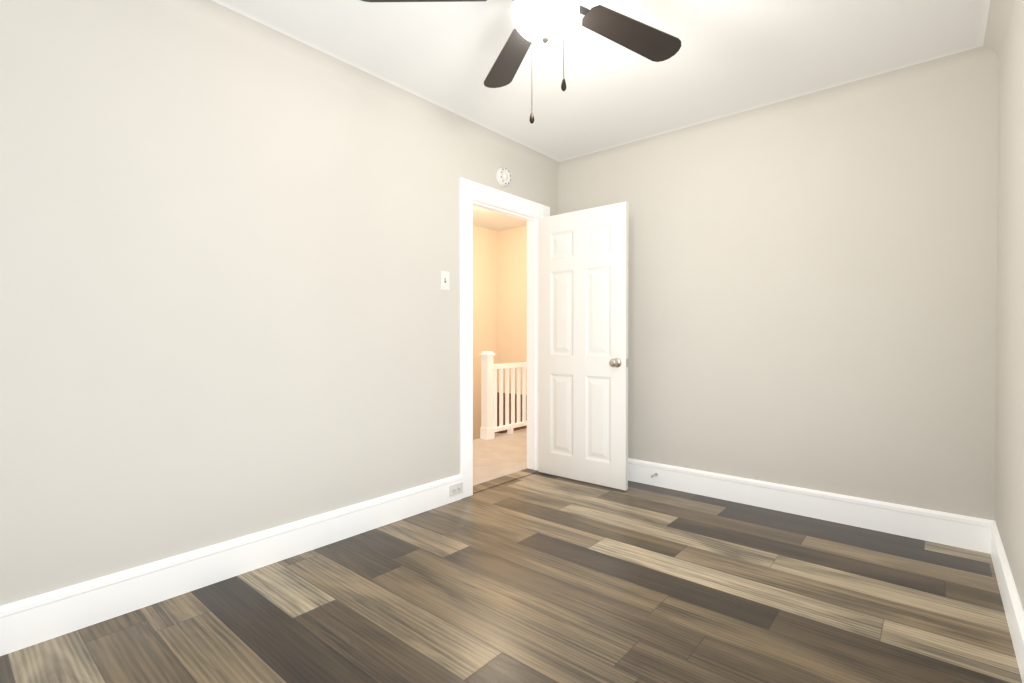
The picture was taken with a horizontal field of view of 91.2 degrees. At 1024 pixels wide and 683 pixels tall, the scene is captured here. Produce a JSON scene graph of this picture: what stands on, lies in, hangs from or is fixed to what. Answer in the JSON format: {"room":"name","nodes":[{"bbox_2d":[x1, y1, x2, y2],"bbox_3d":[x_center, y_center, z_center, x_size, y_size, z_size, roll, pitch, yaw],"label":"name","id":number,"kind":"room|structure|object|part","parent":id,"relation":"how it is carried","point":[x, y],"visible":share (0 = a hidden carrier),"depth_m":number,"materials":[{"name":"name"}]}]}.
{"room":"empty bedroom","nodes":[
{"label":"empty bedroom","id":0,"kind":"room"},
{"bbox_2d":[0,0,557,605],"bbox_3d":[-0.530,-0.210,3.264,0.125,2.548,6.209,0,1,40],"label":"wall","id":1,"kind":"structure","parent":0,"point":[228,308],"depth_m":2.19,"materials":[{"name":"beige paint"}]},
{"bbox_2d":[0,474,461,655],"bbox_3d":[-1.373,0.990,2.168,0.021,0.166,3.182,0,1,40],"label":"baseboard","id":2,"kind":"structure","parent":1,"relation":"attached to","point":[30,621],"depth_m":2.16,"materials":[{"name":"white paint"}]},
{"bbox_2d":[449,482,462,496],"bbox_3d":[-0.370,0.982,3.329,0.008,0.071,0.116,0,1,40],"label":"outlet","id":3,"kind":"object","parent":2,"relation":"attached to","point":[455,489],"visible":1,"depth_m":3.33,"materials":[{"name":"white plastic"}]},
{"bbox_2d":[441,271,448,289],"bbox_3d":[-0.431,-0.398,3.267,0.020,0.121,0.073,0,1,40],"label":"light switch","id":4,"kind":"object","parent":1,"relation":"attached to","point":[444,280],"visible":1,"depth_m":3.27,"materials":[{"name":"white plastic"}]},
{"bbox_2d":[496,167,510,186],"bbox_3d":[-0.057,-1.213,3.685,0.042,0.137,0.137,0,1,40],"label":"smoke detector","id":5,"kind":"object","parent":1,"relation":"attached to","point":[503,176],"visible":1,"depth_m":3.66,"materials":[{"name":"white plastic"}]},
{"bbox_2d":[460,178,549,498],"bbox_3d":[-0.075,-0.023,3.806,0.162,2.164,1.011,0,1,40],"label":"door frame","id":6,"kind":"structure","parent":1,"relation":"attached to","point":[472,193],"depth_m":3.50,"materials":[{"name":"white paint"}]},
{"bbox_2d":[473,468,537,493],"bbox_3d":[-0.077,1.057,3.817,0.124,0.004,0.780,0,1,40],"label":"sill","id":7,"kind":"structure","parent":1,"relation":"attached to","point":[498,481],"depth_m":3.80,"materials":[{"name":"wood"}]},
{"bbox_2d":[538,202,627,490],"bbox_3d":[0.517,0.033,3.793,0.793,2.036,0.186,0,1,40],"label":"door","id":8,"kind":"structure","parent":1,"relation":"in","point":[582,345],"depth_m":3.75,"materials":[{"name":"white paint"}]},
{"bbox_2d":[473,225,497,439],"bbox_3d":[-1.500,0.394,5.455,0.125,3.796,4.129,0,1,40],"label":"wall","id":9,"kind":"structure","parent":0,"point":[485,289],"depth_m":6.66,"materials":[{"name":"beige paint"}]},
{"bbox_2d":[0,472,1021,682],"bbox_3d":[0.058,1.129,1.706,2.813,0.104,4.576,0,1,40],"label":"floor","id":10,"kind":"structure","parent":0,"point":[538,577],"depth_m":2.02,"materials":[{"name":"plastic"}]},
{"bbox_2d":[498,226,526,394],"bbox_3d":[0.616,0.387,6.286,2.028,3.796,0.125,0,1,40],"label":"wall","id":11,"kind":"structure","parent":0,"point":[512,295],"depth_m":6.71,"materials":[{"name":"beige paint"}]},
{"bbox_2d":[495,392,526,432],"bbox_3d":[0.094,1.180,6.585,0.853,0.957,0.104,0,1,40],"label":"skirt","id":12,"kind":"object","parent":11,"relation":"attached to","point":[515,429],"visible":0.14,"depth_m":6.73,"materials":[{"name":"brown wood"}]},
{"bbox_2d":[222,0,981,230],"bbox_3d":[-0.281,-1.535,3.041,5.086,0.104,6.209,0,1,40],"label":"ceiling","id":13,"kind":"structure","parent":0,"point":[729,56],"depth_m":2.57,"materials":[{"name":"paint"}]},
{"bbox_2d":[361,0,680,123],"bbox_3d":[0.169,-1.166,1.831,1.342,0.612,1.370,0,1,40],"label":"ceiling fan","id":14,"kind":"object","parent":13,"relation":"hanging from","point":[543,22],"visible":1,"depth_m":2.02,"materials":[{"name":"black wood"}]},
{"bbox_3d":[0.123,-1.177,1.856,0.252,0.108,0.252,0,1,40],"label":"lamp shade","id":15,"kind":"part","parent":14,"relation":"part of","materials":[{"name":"white glass"}]},
{"bbox_2d":[147,0,1012,174],"bbox_3d":[0.012,-1.427,1.723,2.683,0.088,4.326,0,1,40],"label":"crown molding","id":16,"kind":"structure","parent":13,"relation":"attached to","point":[262,34],"depth_m":2.81,"materials":[{"name":"beige paint"}]},
{"bbox_2d":[558,64,998,520],"bbox_3d":[1.499,-0.212,3.390,2.808,2.548,0.125,0,1,40],"label":"wall","id":17,"kind":"structure","parent":0,"point":[812,300],"depth_m":2.98,"materials":[{"name":"beige paint"}]},
{"bbox_2d":[628,458,983,551],"bbox_3d":[1.383,0.979,3.394,2.640,0.166,0.036,0,1,40],"label":"baseboard","id":18,"kind":"structure","parent":17,"relation":"attached to","point":[961,531],"depth_m":2.99,"materials":[{"name":"white paint"}]},
{"bbox_2d":[995,0,1023,610],"bbox_3d":[1.043,-0.189,0.778,0.125,2.548,4.451,0,1,40],"label":"wall","id":19,"kind":"structure","parent":0,"point":[1009,494],"depth_m":2.02,"materials":[{"name":"beige paint"}]},
{"bbox_2d":[984,519,1023,682],"bbox_3d":[1.027,1.001,0.883,0.021,0.166,4.326,0,1,40],"label":"baseboard","id":20,"kind":"structure","parent":19,"relation":"attached to","point":[993,545],"depth_m":1.94,"materials":[{"name":"white paint"}]},
{"label":"outside","id":21,"kind":"structure","parent":0,"visible":0},
{"bbox_2d":[473,428,535,492],"bbox_3d":[-0.300,1.104,4.444,1.274,0.106,4.129,0,1,40],"label":"floor carpet","id":22,"kind":"object","parent":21,"point":[500,455],"visible":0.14,"depth_m":4.58,"materials":[{"name":"beige carpet"}]},
{"bbox_2d":[480,351,526,439],"bbox_3d":[0.107,0.570,5.807,0.119,0.939,1.266,0,1,40],"label":"stair railing","id":23,"kind":"object","parent":22,"relation":"on","point":[489,428],"visible":0.62,"depth_m":5.49,"materials":[{"name":"white paint"}]}
]}

